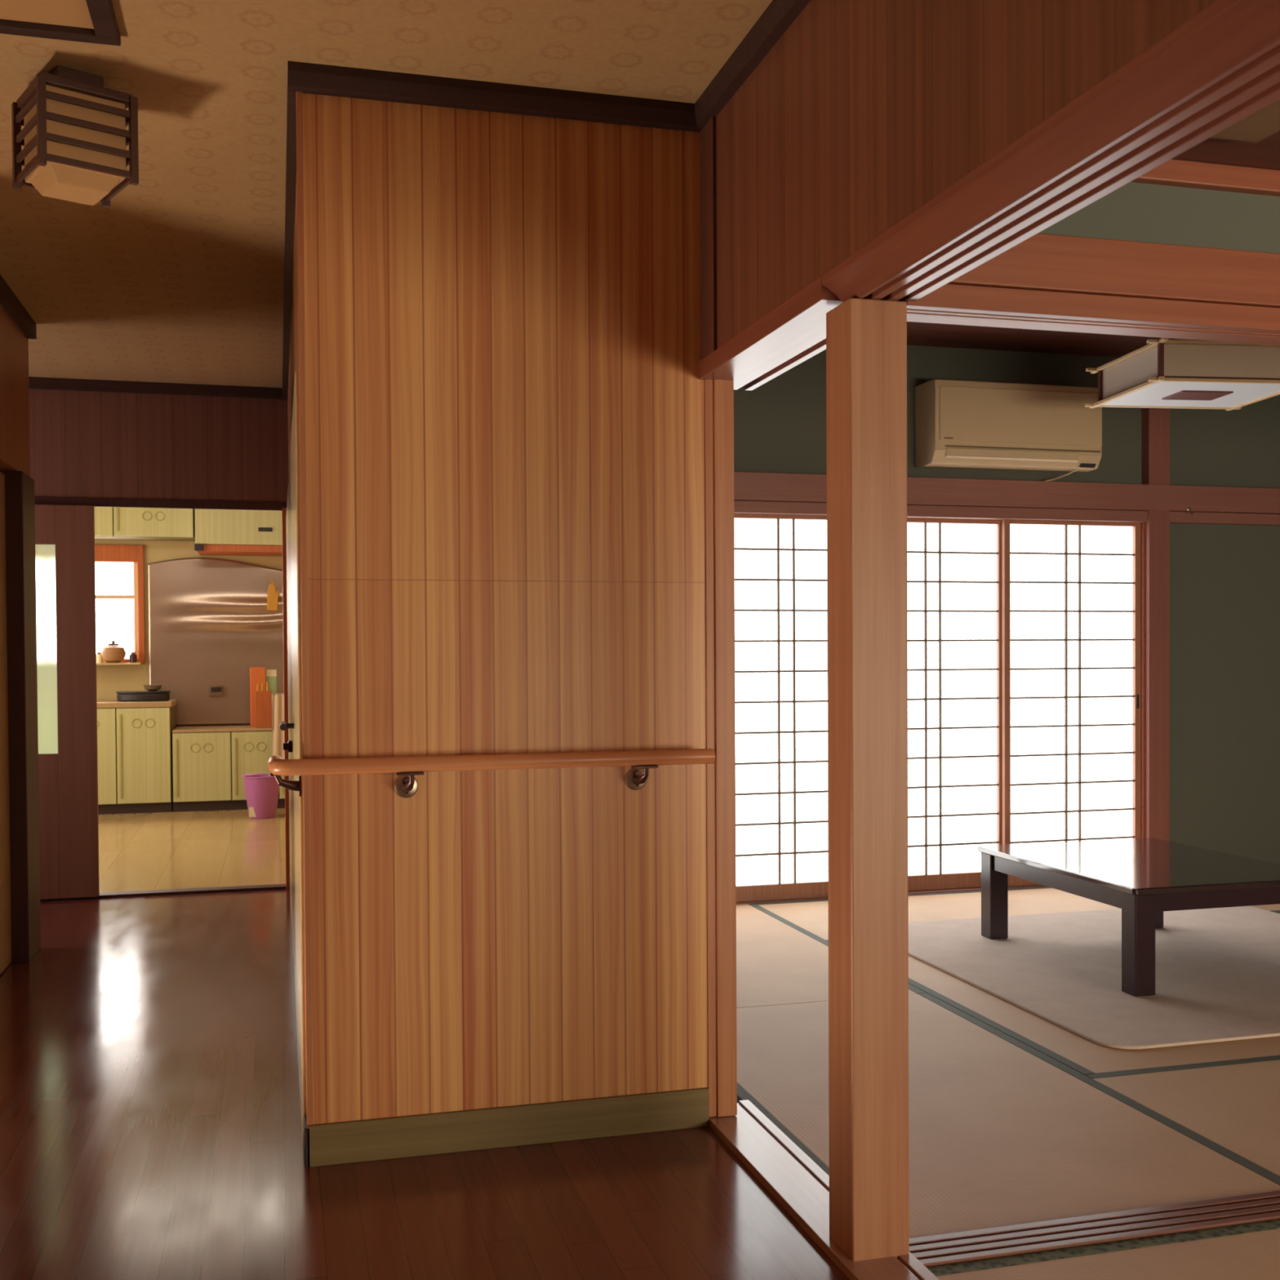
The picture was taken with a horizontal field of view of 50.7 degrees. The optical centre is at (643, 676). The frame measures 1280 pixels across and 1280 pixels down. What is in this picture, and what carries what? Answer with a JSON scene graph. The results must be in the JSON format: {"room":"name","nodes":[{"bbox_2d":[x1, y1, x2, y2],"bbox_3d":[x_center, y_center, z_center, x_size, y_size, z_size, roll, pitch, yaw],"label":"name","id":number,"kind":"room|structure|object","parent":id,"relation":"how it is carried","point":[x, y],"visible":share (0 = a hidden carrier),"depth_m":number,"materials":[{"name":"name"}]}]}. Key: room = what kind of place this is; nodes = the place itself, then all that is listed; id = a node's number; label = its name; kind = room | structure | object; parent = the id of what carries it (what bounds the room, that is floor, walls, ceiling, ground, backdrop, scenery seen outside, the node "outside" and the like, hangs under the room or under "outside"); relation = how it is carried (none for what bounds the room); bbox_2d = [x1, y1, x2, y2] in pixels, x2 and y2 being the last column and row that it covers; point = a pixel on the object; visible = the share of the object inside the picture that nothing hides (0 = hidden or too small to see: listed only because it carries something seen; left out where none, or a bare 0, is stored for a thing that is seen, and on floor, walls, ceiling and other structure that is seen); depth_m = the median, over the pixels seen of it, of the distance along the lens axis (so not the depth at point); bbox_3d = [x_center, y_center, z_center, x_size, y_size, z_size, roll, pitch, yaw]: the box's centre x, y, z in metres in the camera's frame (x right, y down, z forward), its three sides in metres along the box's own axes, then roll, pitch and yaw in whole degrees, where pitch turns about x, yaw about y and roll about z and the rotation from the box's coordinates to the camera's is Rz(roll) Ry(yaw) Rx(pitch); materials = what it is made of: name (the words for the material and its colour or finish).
{"room":"traditional dwelling","nodes":[
{"label":"traditional dwelling","id":0,"kind":"room"},
{"bbox_2d":[0,303,30,476],"bbox_3d":[-2.212,-0.142,4.383,0.120,2.455,1.900,-1,1,-15],"label":"wall","id":1,"kind":"structure","parent":0,"point":[15,451],"depth_m":4.99,"materials":[{"name":"brown wood"}]},
{"bbox_2d":[0,471,11,974],"bbox_3d":[-2.280,0.165,4.592,0.060,1.825,0.950,-1,1,-15],"label":"door","id":2,"kind":"structure","parent":1,"relation":"in","point":[5,863],"depth_m":4.97,"materials":[{"name":"brown wood"}]},
{"bbox_2d":[0,274,36,339],"bbox_3d":[-2.146,-1.340,4.381,0.030,0.060,1.900,-1,1,-15],"label":"trim","id":3,"kind":"structure","parent":1,"relation":"attached to","point":[9,300],"depth_m":4.93,"materials":[{"name":"brown wood"}]},
{"bbox_2d":[0,470,40,963],"bbox_3d":[-2.393,0.150,5.191,0.085,1.845,0.265,-1,1,-15],"label":"trim","id":4,"kind":"structure","parent":1,"relation":"attached to","point":[20,503],"depth_m":5.08,"materials":[{"name":"brown wood"}]},
{"bbox_2d":[28,388,288,511],"bbox_3d":[-2.862,-0.173,6.403,2.420,2.455,0.100,-1,1,-15],"label":"wall","id":5,"kind":"structure","parent":0,"point":[83,444],"depth_m":6.48,"materials":[{"name":"brown wood"}]},
{"bbox_2d":[35,504,99,899],"bbox_3d":[-2.912,0.120,6.313,0.670,1.848,0.033,-1,1,-15],"label":"door","id":6,"kind":"structure","parent":5,"relation":"in","point":[64,535],"depth_m":6.35,"materials":[{"name":"brown wood"}]},
{"bbox_2d":[28,376,282,399],"bbox_3d":[-2.833,-1.375,6.324,2.260,0.050,0.030,-1,1,-15],"label":"trim","id":7,"kind":"structure","parent":5,"relation":"attached to","point":[39,383],"depth_m":6.45,"materials":[{"name":"brown wood"}]},
{"bbox_2d":[34,496,287,510],"bbox_3d":[-2.832,-0.825,6.343,2.260,0.040,0.012,-1,1,-15],"label":"trim","id":8,"kind":"structure","parent":5,"relation":"attached to","point":[95,502],"depth_m":6.48,"materials":[{"name":"brown wood"}]},
{"bbox_2d":[40,884,285,901],"bbox_3d":[-2.436,1.043,6.506,1.570,0.014,0.080,-1,1,-15],"label":"trim","id":9,"kind":"structure","parent":5,"relation":"attached to","point":[273,886],"depth_m":6.54,"materials":[{"name":"brown wood"}]},
{"bbox_2d":[49,808,285,901],"bbox_3d":[-3.128,1.068,8.547,4.000,0.100,4.300,-1,1,-15],"label":"floor","id":10,"kind":"structure","parent":0,"point":[179,850],"depth_m":7.99,"materials":[{"name":"brown wood"}]},
{"bbox_2d":[97,705,175,814],"bbox_3d":[-4.277,0.612,9.975,1.535,0.775,0.521,-1,1,-15],"label":"base cabinet","id":11,"kind":"object","parent":10,"relation":"on","point":[135,744],"visible":0.34,"depth_m":9.87,"materials":[{"name":"yellow wood"}]},
{"bbox_2d":[97,699,176,707],"bbox_3d":[-4.276,0.205,9.974,1.545,0.040,0.520,-1,1,-15],"label":"countertop","id":12,"kind":"structure","parent":11,"relation":"on","point":[100,704],"depth_m":9.87,"materials":[{"name":"wood"}]},
{"bbox_2d":[115,690,170,701],"bbox_3d":[-3.712,0.142,10.043,0.380,0.074,0.210,-1,1,-15],"label":"tray","id":13,"kind":"object","parent":12,"relation":"on","point":[132,695],"visible":0.99,"depth_m":9.96,"materials":[{"name":"black plastic"}]},
{"bbox_2d":[143,684,161,691],"bbox_3d":[-3.650,0.082,10.058,0.132,0.045,0.132,-1,1,-15],"label":"bowl","id":14,"kind":"object","parent":13,"relation":"on","point":[148,687],"visible":1,"depth_m":10.01,"materials":[{"name":"brown ceramic"}]},
{"bbox_2d":[172,730,284,812],"bbox_3d":[-3.026,0.694,10.314,1.035,0.585,0.521,-1,1,-15],"label":"base cabinet","id":15,"kind":"object","parent":10,"relation":"on","point":[208,768],"visible":0.68,"depth_m":10.02,"materials":[{"name":"yellow wood"}]},
{"bbox_2d":[172,724,271,733],"bbox_3d":[-3.029,0.391,10.316,1.032,0.020,0.513,-1,1,-15],"label":"countertop","id":16,"kind":"structure","parent":15,"relation":"on","point":[205,728],"depth_m":10.09,"materials":[{"name":"wood"}]},
{"bbox_2d":[249,666,266,727],"bbox_3d":[-2.942,0.153,10.326,0.115,0.455,0.025,-1,1,-15],"label":"cutting board","id":17,"kind":"object","parent":16,"relation":"on","point":[257,674],"visible":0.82,"depth_m":10.31,"materials":[{"name":"orange paint"}]},
{"bbox_2d":[255,681,271,727],"bbox_3d":[-2.879,0.209,10.259,0.120,0.346,0.100,-1,1,-15],"label":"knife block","id":18,"kind":"object","parent":16,"relation":"on","point":[263,698],"visible":0.93,"depth_m":10.21,"materials":[{"name":"orange wood"}]},
{"bbox_2d":[266,669,276,693],"bbox_3d":[-2.857,0.162,10.393,0.075,0.435,0.050,-1,1,-15],"label":"carton","id":19,"kind":"object","parent":16,"relation":"on","point":[271,674],"visible":0.5,"depth_m":10.37,"materials":[{"name":"green cardboard"}]},
{"bbox_2d":[271,693,284,759],"bbox_3d":[-2.614,0.394,10.127,0.330,0.548,0.062,-1,1,-15],"label":"towel","id":20,"kind":"object","parent":15,"relation":"hanging from","point":[277,699],"visible":0.52,"depth_m":10.07,"materials":[{"name":"fabric"}]},
{"bbox_2d":[242,773,281,818],"bbox_3d":[-2.703,0.834,9.587,0.271,0.327,0.276,-1,1,-15],"label":"bucket","id":21,"kind":"object","parent":10,"relation":"on","point":[262,790],"visible":0.92,"depth_m":9.50,"materials":[{"name":"plastic"}]},
{"bbox_2d":[94,539,282,728],"bbox_3d":[-3.670,-0.223,10.504,4.000,2.420,0.100,-1,1,-15],"label":"wall","id":22,"kind":"structure","parent":0,"point":[110,679],"depth_m":10.40,"materials":[{"name":"paint"}]},
{"bbox_2d":[94,544,145,662],"bbox_3d":[-4.478,-0.554,10.249,1.315,0.900,0.100,-1,1,-15],"label":"window","id":23,"kind":"structure","parent":22,"relation":"in","point":[119,569],"depth_m":10.38,"materials":[{"name":"white glass"}]},
{"bbox_2d":[96,662,142,665],"bbox_3d":[-4.436,-0.095,10.123,1.280,0.015,0.180,-1,1,-15],"label":"shelf","id":24,"kind":"object","parent":23,"relation":"attached to","point":[97,664],"visible":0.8,"depth_m":10.16,"materials":[{"name":"wood"}]},
{"bbox_2d":[96,652,102,662],"bbox_3d":[-4.108,-0.146,10.211,0.056,0.082,0.055,-1,1,-15],"label":"jar","id":25,"kind":"object","parent":24,"relation":"on","point":[99,659],"visible":0.86,"depth_m":10.19,"materials":[{"name":"beige ceramic"}]},
{"bbox_2d":[100,640,126,662],"bbox_3d":[-4.012,-0.191,10.236,0.184,0.168,0.184,-1,1,-15],"label":"round pot","id":26,"kind":"object","parent":24,"relation":"on","point":[113,652],"visible":0.98,"depth_m":10.18,"materials":[{"name":"brown ceramic"}]},
{"bbox_2d":[128,652,137,662],"bbox_3d":[-3.876,-0.149,10.273,0.056,0.082,0.055,-1,1,-15],"label":"bottle","id":27,"kind":"object","parent":24,"relation":"on","point":[132,657],"visible":1,"depth_m":10.25,"materials":[{"name":"brown glass"}]},
{"bbox_2d":[147,557,284,725],"bbox_3d":[-3.200,-0.277,10.533,1.235,1.300,0.046,-1,1,-15],"label":"guard","id":28,"kind":"object","parent":22,"relation":"attached to","point":[210,620],"visible":0.68,"depth_m":10.50,"materials":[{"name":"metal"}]},
{"bbox_2d":[208,685,223,696],"bbox_3d":[-3.319,0.110,10.511,0.105,0.080,0.060,-1,1,-15],"label":"wall outlet","id":29,"kind":"object","parent":28,"relation":"attached to","point":[214,691],"visible":1,"depth_m":10.49,"materials":[{"name":"black plastic"}]},
{"bbox_2d":[211,687,221,691],"bbox_3d":[-3.312,0.097,10.486,0.075,0.033,0.009,-1,1,-15],"label":"socket","id":30,"kind":"object","parent":29,"relation":"attached to","point":[213,689],"depth_m":10.48,"materials":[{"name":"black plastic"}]},
{"bbox_2d":[266,577,279,610],"bbox_3d":[-2.896,-0.646,10.583,0.094,0.254,0.051,-1,1,-15],"label":"oven mitt","id":31,"kind":"object","parent":28,"relation":"hanging from","point":[272,596],"visible":1,"depth_m":10.56,"materials":[{"name":"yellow fabric"}]},
{"bbox_2d":[194,508,282,555],"bbox_3d":[-2.981,-1.185,10.387,0.870,0.480,0.445,-1,1,-15],"label":"range hood","id":32,"kind":"object","parent":22,"relation":"attached to","point":[224,532],"visible":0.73,"depth_m":10.17,"materials":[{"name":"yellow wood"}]},
{"bbox_2d":[287,181,298,477],"bbox_3d":[-1.232,-0.156,4.896,0.060,2.455,3.660,-1,1,-15],"label":"wall","id":33,"kind":"structure","parent":0,"point":[294,340],"depth_m":4.27,"materials":[{"name":"brown wood"}]},
{"bbox_2d":[281,507,289,889],"bbox_3d":[-1.759,0.108,6.680,0.032,1.870,0.150,-1,1,-15],"label":"trim","id":34,"kind":"structure","parent":33,"relation":"attached to","point":[283,509],"depth_m":6.60,"materials":[{"name":"orange wood"}]},
{"bbox_2d":[282,70,296,400],"bbox_3d":[-1.267,-1.355,4.816,0.025,0.055,3.760,-1,1,-15],"label":"trim","id":35,"kind":"structure","parent":33,"relation":"attached to","point":[291,162],"depth_m":3.94,"materials":[{"name":"brown wood"}]},
{"bbox_2d":[280,370,306,1148],"bbox_3d":[-1.247,0.169,4.742,0.056,1.790,3.400,-1,1,-15],"label":"door","id":36,"kind":"structure","parent":33,"relation":"in","point":[294,745],"depth_m":3.49,"materials":[{"name":"brown wood"}]},
{"bbox_2d":[304,1114,310,1167],"bbox_3d":[-0.778,1.055,3.126,0.012,0.090,0.192,-1,1,-15],"label":"baseboard","id":37,"kind":"structure","parent":33,"relation":"attached to","point":[306,1131],"depth_m":3.03,"materials":[{"name":"brown wood"}]},
{"bbox_2d":[0,0,772,387],"bbox_3d":[-1.262,-1.385,2.123,3.300,0.100,9.200,-1,1,-15],"label":"ceiling","id":38,"kind":"structure","parent":0,"point":[180,280],"depth_m":3.26,"materials":[{"name":"paper"}]},
{"bbox_2d":[0,0,120,45],"bbox_3d":[-1.328,-1.330,2.456,0.645,0.022,0.635,-1,1,-15],"label":"ceiling hatch","id":39,"kind":"object","parent":38,"relation":"attached to","point":[91,21],"visible":1,"depth_m":2.75,"materials":[{"name":"brown wood"}]},
{"bbox_2d":[11,65,138,208],"bbox_3d":[-1.283,-1.220,3.052,0.212,0.262,0.212,-1,1,-39],"label":"ceiling lamp","id":40,"kind":"object","parent":38,"relation":"attached to","point":[76,136],"visible":1,"depth_m":3.00,"materials":[{"name":"brown wood"}]},
{"bbox_2d":[30,163,120,205],"bbox_3d":[-1.283,-1.106,3.054,0.153,0.034,0.153,-1,1,-39],"label":"diffuser","id":41,"kind":"object","parent":40,"relation":"attached to","point":[86,184],"depth_m":3.01,"materials":[{"name":"beige paper"}]},
{"bbox_2d":[0,888,849,1279],"bbox_3d":[-1.226,1.171,2.101,3.305,0.100,9.060,-1,1,-15],"label":"floor","id":42,"kind":"structure","parent":0,"point":[151,1122],"depth_m":3.02,"materials":[{"name":"brown wood"}]},
{"bbox_2d":[302,93,707,1124],"bbox_3d":[-0.316,-0.132,3.197,0.940,2.455,0.100,-1,1,-15],"label":"wall","id":43,"kind":"structure","parent":0,"point":[504,393],"depth_m":3.14,"materials":[{"name":"brown wood"}]},
{"bbox_2d":[295,91,312,1125],"bbox_3d":[-0.759,-0.146,3.029,0.014,2.315,0.016,-1,1,-15],"label":"trim","id":44,"kind":"structure","parent":43,"relation":"attached to","point":[299,98],"depth_m":3.02,"materials":[{"name":"brown wood"}]},
{"bbox_2d":[267,748,715,797],"bbox_3d":[-0.341,0.224,3.132,1.019,0.100,0.158,-1,1,-15],"label":"handrail","id":45,"kind":"object","parent":43,"relation":"attached to","point":[406,785],"visible":1,"depth_m":3.06,"materials":[{"name":"brown wood"}]},
{"bbox_2d":[287,61,700,132],"bbox_3d":[-0.320,-1.331,3.114,0.965,0.055,0.040,-1,1,-15],"label":"trim","id":46,"kind":"structure","parent":43,"relation":"attached to","point":[305,77],"depth_m":3.09,"materials":[{"name":"brown wood"}]},
{"bbox_2d":[306,1087,709,1167],"bbox_3d":[-0.299,1.050,3.162,0.948,0.093,0.012,-1,1,-15],"label":"baseboard","id":47,"kind":"structure","parent":43,"relation":"attached to","point":[462,1131],"depth_m":3.15,"materials":[{"name":"brown wood"}]},
{"bbox_2d":[709,1099,938,1279],"bbox_3d":[0.907,1.147,0.792,0.140,0.068,5.420,-1,1,-15],"label":"trim","id":48,"kind":"structure","parent":43,"relation":"attached to","point":[793,1179],"depth_m":2.90,"materials":[{"name":"brown wood"}]},
{"bbox_2d":[715,0,1217,348],"bbox_3d":[0.850,-1.016,0.742,0.050,0.615,5.420,-1,1,-15],"label":"wall","id":49,"kind":"structure","parent":0,"point":[861,113],"depth_m":2.31,"materials":[{"name":"brown wood"}]},
{"bbox_2d":[699,115,717,359],"bbox_3d":[0.154,-1.036,3.206,0.008,0.553,0.100,-1,1,-15],"label":"trim","id":50,"kind":"structure","parent":49,"relation":"attached to","point":[708,133],"depth_m":3.19,"materials":[{"name":"brown wood"}]},
{"bbox_2d":[703,379,737,1116],"bbox_3d":[0.175,0.170,3.332,0.072,1.800,0.115,-1,1,-15],"label":"trim","id":51,"kind":"structure","parent":49,"relation":"attached to","point":[719,520],"depth_m":3.28,"materials":[{"name":"brown wood"}]},
{"bbox_2d":[694,0,810,130],"bbox_3d":[0.823,-1.294,0.678,0.030,0.055,5.320,-1,1,-15],"label":"trim","id":52,"kind":"structure","parent":49,"relation":"attached to","point":[779,15],"depth_m":2.88,"materials":[{"name":"brown wood"}]},
{"bbox_2d":[826,297,909,1261],"bbox_3d":[0.425,0.202,2.566,0.115,1.800,0.115,-1,1,-15],"label":"pillar","id":53,"kind":"structure","parent":49,"relation":"attached to","point":[867,556],"depth_m":2.51,"materials":[{"name":"brown wood"}]},
{"bbox_2d":[733,345,1279,864],"bbox_3d":[1.635,-0.276,6.587,4.600,2.600,0.130,-1,1,-15],"label":"wall","id":54,"kind":"structure","parent":0,"point":[1224,580],"depth_m":6.84,"materials":[{"name":"green paint"}]},
{"bbox_2d":[736,884,1046,904],"bbox_3d":[1.665,1.037,6.569,4.380,0.036,0.120,-1,1,-15],"label":"trim","id":55,"kind":"structure","parent":54,"relation":"attached to","point":[969,889],"depth_m":6.44,"materials":[{"name":"brown wood"}]},
{"bbox_2d":[733,513,827,902],"bbox_3d":[0.661,0.140,6.261,0.780,1.779,0.028,-1,1,-15],"label":"screen","id":56,"kind":"object","parent":55,"relation":"on","point":[781,667],"visible":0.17,"depth_m":6.26,"materials":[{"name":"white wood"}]},
{"bbox_2d":[906,518,1001,891],"bbox_3d":[1.387,0.132,6.490,0.762,1.779,0.028,-1,1,-15],"label":"screen","id":57,"kind":"object","parent":55,"relation":"on","point":[954,566],"visible":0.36,"depth_m":6.53,"materials":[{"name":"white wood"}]},
{"bbox_2d":[1001,519,1141,886],"bbox_3d":[2.110,0.125,6.652,0.758,1.779,0.029,-1,1,-15],"label":"screen","id":58,"kind":"object","parent":55,"relation":"on","point":[1071,589],"visible":0.77,"depth_m":6.65,"materials":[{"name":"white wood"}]},
{"bbox_2d":[733,471,1279,525],"bbox_3d":[1.664,-0.851,6.497,4.380,0.183,0.100,-1,1,-15],"label":"trim","id":59,"kind":"structure","parent":54,"relation":"attached to","point":[754,492],"depth_m":6.51,"materials":[{"name":"brown wood"}]},
{"bbox_2d":[915,378,1102,481],"bbox_3d":[1.737,-1.158,6.417,0.875,0.441,0.220,-1,1,-15],"label":"air conditioner","id":60,"kind":"object","parent":54,"relation":"attached to","point":[959,424],"visible":0.93,"depth_m":6.32,"materials":[{"name":"white plastic"}]},
{"bbox_2d":[1140,522,1145,838],"bbox_3d":[2.483,0.124,6.754,0.015,1.785,0.062,-1,1,-15],"label":"trim","id":61,"kind":"structure","parent":54,"relation":"attached to","point":[1143,524],"depth_m":6.73,"materials":[{"name":"brown wood"}]},
{"bbox_2d":[1142,408,1169,840],"bbox_3d":[2.548,-0.284,6.756,0.120,2.600,0.100,-1,1,-15],"label":"trim","id":62,"kind":"structure","parent":54,"relation":"attached to","point":[1155,421],"depth_m":6.71,"materials":[{"name":"brown wood"}]},
{"bbox_2d":[1186,506,1193,515],"bbox_3d":[2.719,-0.823,6.713,0.020,0.042,0.034,-1,1,-15],"label":"wall hook","id":63,"kind":"object","parent":54,"relation":"attached to","point":[1188,508],"visible":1,"depth_m":6.71,"materials":[{"name":"metal"}]},
{"bbox_2d":[906,321,1195,357],"bbox_3d":[2.065,-1.599,4.946,4.600,0.100,3.680,-1,1,-15],"label":"ceiling","id":64,"kind":"structure","parent":0,"point":[922,334],"depth_m":6.31,"materials":[{"name":"brown wood"}]},
{"bbox_2d":[1084,337,1279,410],"bbox_3d":[2.288,-1.361,5.586,0.710,0.402,0.630,0,1,-7],"label":"hanging lamp","id":65,"kind":"object","parent":64,"relation":"hanging from","point":[1164,372],"visible":0.94,"depth_m":5.38,"materials":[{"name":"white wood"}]},
{"bbox_2d":[1100,381,1279,407],"bbox_3d":[2.289,-1.168,5.589,0.678,0.004,0.610,-1,1,-15],"label":"diffuser","id":66,"kind":"object","parent":65,"relation":"attached to","point":[1144,393],"depth_m":5.57,"materials":[{"name":"white plastic"}]},
{"bbox_2d":[1161,390,1233,400],"bbox_3d":[2.289,-1.164,5.589,0.220,0.007,0.170,0,1,-7],"label":"grille","id":67,"kind":"object","parent":65,"relation":"attached to","point":[1181,395],"depth_m":5.57,"materials":[{"name":"brown wood"}]},
{"bbox_2d":[1037,158,1279,253],"bbox_3d":[2.615,-1.191,3.136,4.490,0.660,0.075,-1,1,-15],"label":"wall","id":68,"kind":"structure","parent":0,"point":[1133,211],"depth_m":2.68,"materials":[{"name":"green paint"}]},
{"bbox_2d":[906,284,1279,345],"bbox_3d":[2.582,-0.736,3.134,4.365,0.045,0.115,-1,1,-15],"label":"trim","id":69,"kind":"structure","parent":68,"relation":"attached to","point":[949,304],"depth_m":2.64,"materials":[{"name":"brown wood"}]},
{"bbox_2d":[946,233,1279,307],"bbox_3d":[2.569,-0.813,3.131,4.390,0.105,0.132,-1,1,-15],"label":"trim","id":70,"kind":"structure","parent":68,"relation":"attached to","point":[1046,262],"depth_m":2.63,"materials":[{"name":"brown wood"}]},
{"bbox_2d":[1130,159,1279,196],"bbox_3d":[2.580,-1.010,3.080,4.390,0.044,0.030,-1,1,-15],"label":"trim","id":71,"kind":"structure","parent":68,"relation":"attached to","point":[1173,172],"depth_m":2.67,"materials":[{"name":"brown wood"}]},
{"bbox_2d":[1173,130,1279,169],"bbox_3d":[3.215,-1.041,0.905,4.500,0.088,4.500,-1,1,-15],"label":"ceiling","id":72,"kind":"structure","parent":0,"point":[1264,153],"depth_m":2.62,"materials":[{"name":"brown wood"}]},
{"bbox_2d":[1209,98,1279,142],"bbox_3d":[1.037,-0.998,2.344,0.305,0.024,0.295,-1,1,-15],"label":"ceiling","id":73,"kind":"structure","parent":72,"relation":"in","point":[1264,122],"depth_m":2.43,"materials":[{"name":"brown wood"}]},
{"bbox_3d":[-3.153,-1.452,8.542,4.000,0.100,4.220,-1,1,-15],"label":"ceiling","id":74,"kind":"structure","parent":0,"visible":0},
{"bbox_2d":[94,506,195,541],"bbox_3d":[-4.237,-1.225,10.070,1.700,0.375,0.301,-1,1,-15],"label":"upper cabinet","id":75,"kind":"object","parent":74,"relation":"attached to","point":[121,523],"visible":0.43,"depth_m":10.07,"materials":[{"name":"yellow wood"}]},
{"bbox_3d":[2.746,1.160,2.782,4.470,0.090,8.300,-1,1,-15],"label":"floor","id":76,"kind":"structure","parent":0,"visible":0},
{"bbox_2d":[736,903,925,1008],"bbox_3d":[0.271,1.071,5.250,0.957,0.031,1.697,-1,1,-15],"label":"mat","id":77,"kind":"object","parent":76,"relation":"on","point":[779,962],"visible":0.39,"depth_m":5.01,"materials":[{"name":"beige wicker"}]},
{"bbox_2d":[755,886,1119,941],"bbox_3d":[1.474,1.050,6.010,1.757,0.031,0.857,-1,1,-15],"label":"mat","id":78,"kind":"object","parent":76,"relation":"on","point":[812,916],"visible":0.27,"depth_m":6.09,"materials":[{"name":"beige wicker"}]},
{"bbox_2d":[736,992,1279,1238],"bbox_3d":[0.718,1.097,3.595,0.957,0.031,1.726,-1,1,-15],"label":"mat","id":79,"kind":"object","parent":76,"relation":"on","point":[1002,1131],"visible":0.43,"depth_m":3.26,"materials":[{"name":"beige wicker"}]},
{"bbox_2d":[908,955,1279,1075],"bbox_3d":[1.391,1.075,4.631,0.877,0.031,1.757,-1,1,-15],"label":"mat","id":80,"kind":"object","parent":76,"relation":"on","point":[1085,1056],"visible":0.3,"depth_m":3.96,"materials":[{"name":"beige wicker"}]},
{"bbox_2d":[909,1190,1279,1266],"bbox_3d":[2.598,1.101,3.148,4.365,0.056,0.116,-1,1,-15],"label":"trim","id":81,"kind":"structure","parent":76,"relation":"on","point":[1085,1230],"depth_m":2.67,"materials":[{"name":"brown wood"}]},
{"bbox_2d":[925,1218,1279,1279],"bbox_3d":[1.476,1.115,2.325,1.757,0.031,0.880,-1,1,-15],"label":"mat","id":82,"kind":"object","parent":76,"relation":"on","point":[1251,1251],"visible":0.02,"depth_m":2.55,"materials":[{"name":"beige wicker"}]},
{"bbox_2d":[1085,1055,1279,1176],"bbox_3d":[2.151,1.090,3.506,1.757,0.031,0.806,-1,1,-15],"label":"mat","id":83,"kind":"object","parent":76,"relation":"on","point":[1234,1104],"visible":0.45,"depth_m":3.47,"materials":[{"name":"beige wicker"}]},
{"bbox_2d":[1251,903,1279,912],"bbox_3d":[3.115,1.033,6.454,1.637,0.031,0.857,-1,1,-15],"label":"mat","id":84,"kind":"object","parent":76,"relation":"on","point":[1273,908],"visible":0.05,"depth_m":6.03,"materials":[{"name":"beige wicker"}]},
{"bbox_3d":[2.241,1.066,4.860,0.877,0.031,1.757,-1,1,-15],"label":"mat","id":85,"kind":"object","parent":76,"relation":"on","visible":0},
{"bbox_2d":[908,906,1279,1049],"bbox_3d":[2.006,1.044,4.991,1.865,0.010,1.825,-1,1,-15],"label":"rug","id":86,"kind":"object","parent":85,"relation":"on","point":[1217,970],"visible":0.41,"depth_m":4.83,"materials":[{"name":"beige fabric"}]},
{"bbox_2d":[977,837,1279,996],"bbox_3d":[1.864,0.860,5.027,0.815,0.359,1.035,-1,1,-15],"label":"table","id":87,"kind":"object","parent":86,"relation":"on","point":[1145,878],"visible":1,"depth_m":4.79,"materials":[{"name":"black paint"}]},
{"bbox_3d":[0.903,-1.089,0.755,0.060,0.760,5.420,-1,1,-15],"label":"wall","id":88,"kind":"structure","parent":0,"visible":0},
{"bbox_2d":[698,275,843,390],"bbox_3d":[0.303,-0.734,2.961,0.171,0.044,0.860,-1,1,-15],"label":"trim","id":89,"kind":"structure","parent":88,"relation":"attached to","point":[793,332],"depth_m":2.91,"materials":[{"name":"brown wood"}]},
{"bbox_2d":[822,0,1279,302],"bbox_3d":[1.007,-0.688,0.344,0.163,0.052,4.560,-1,1,-15],"label":"door lintel","id":90,"kind":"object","parent":88,"relation":"attached to","point":[1220,67],"depth_m":1.79,"materials":[{"name":"brown wood"}]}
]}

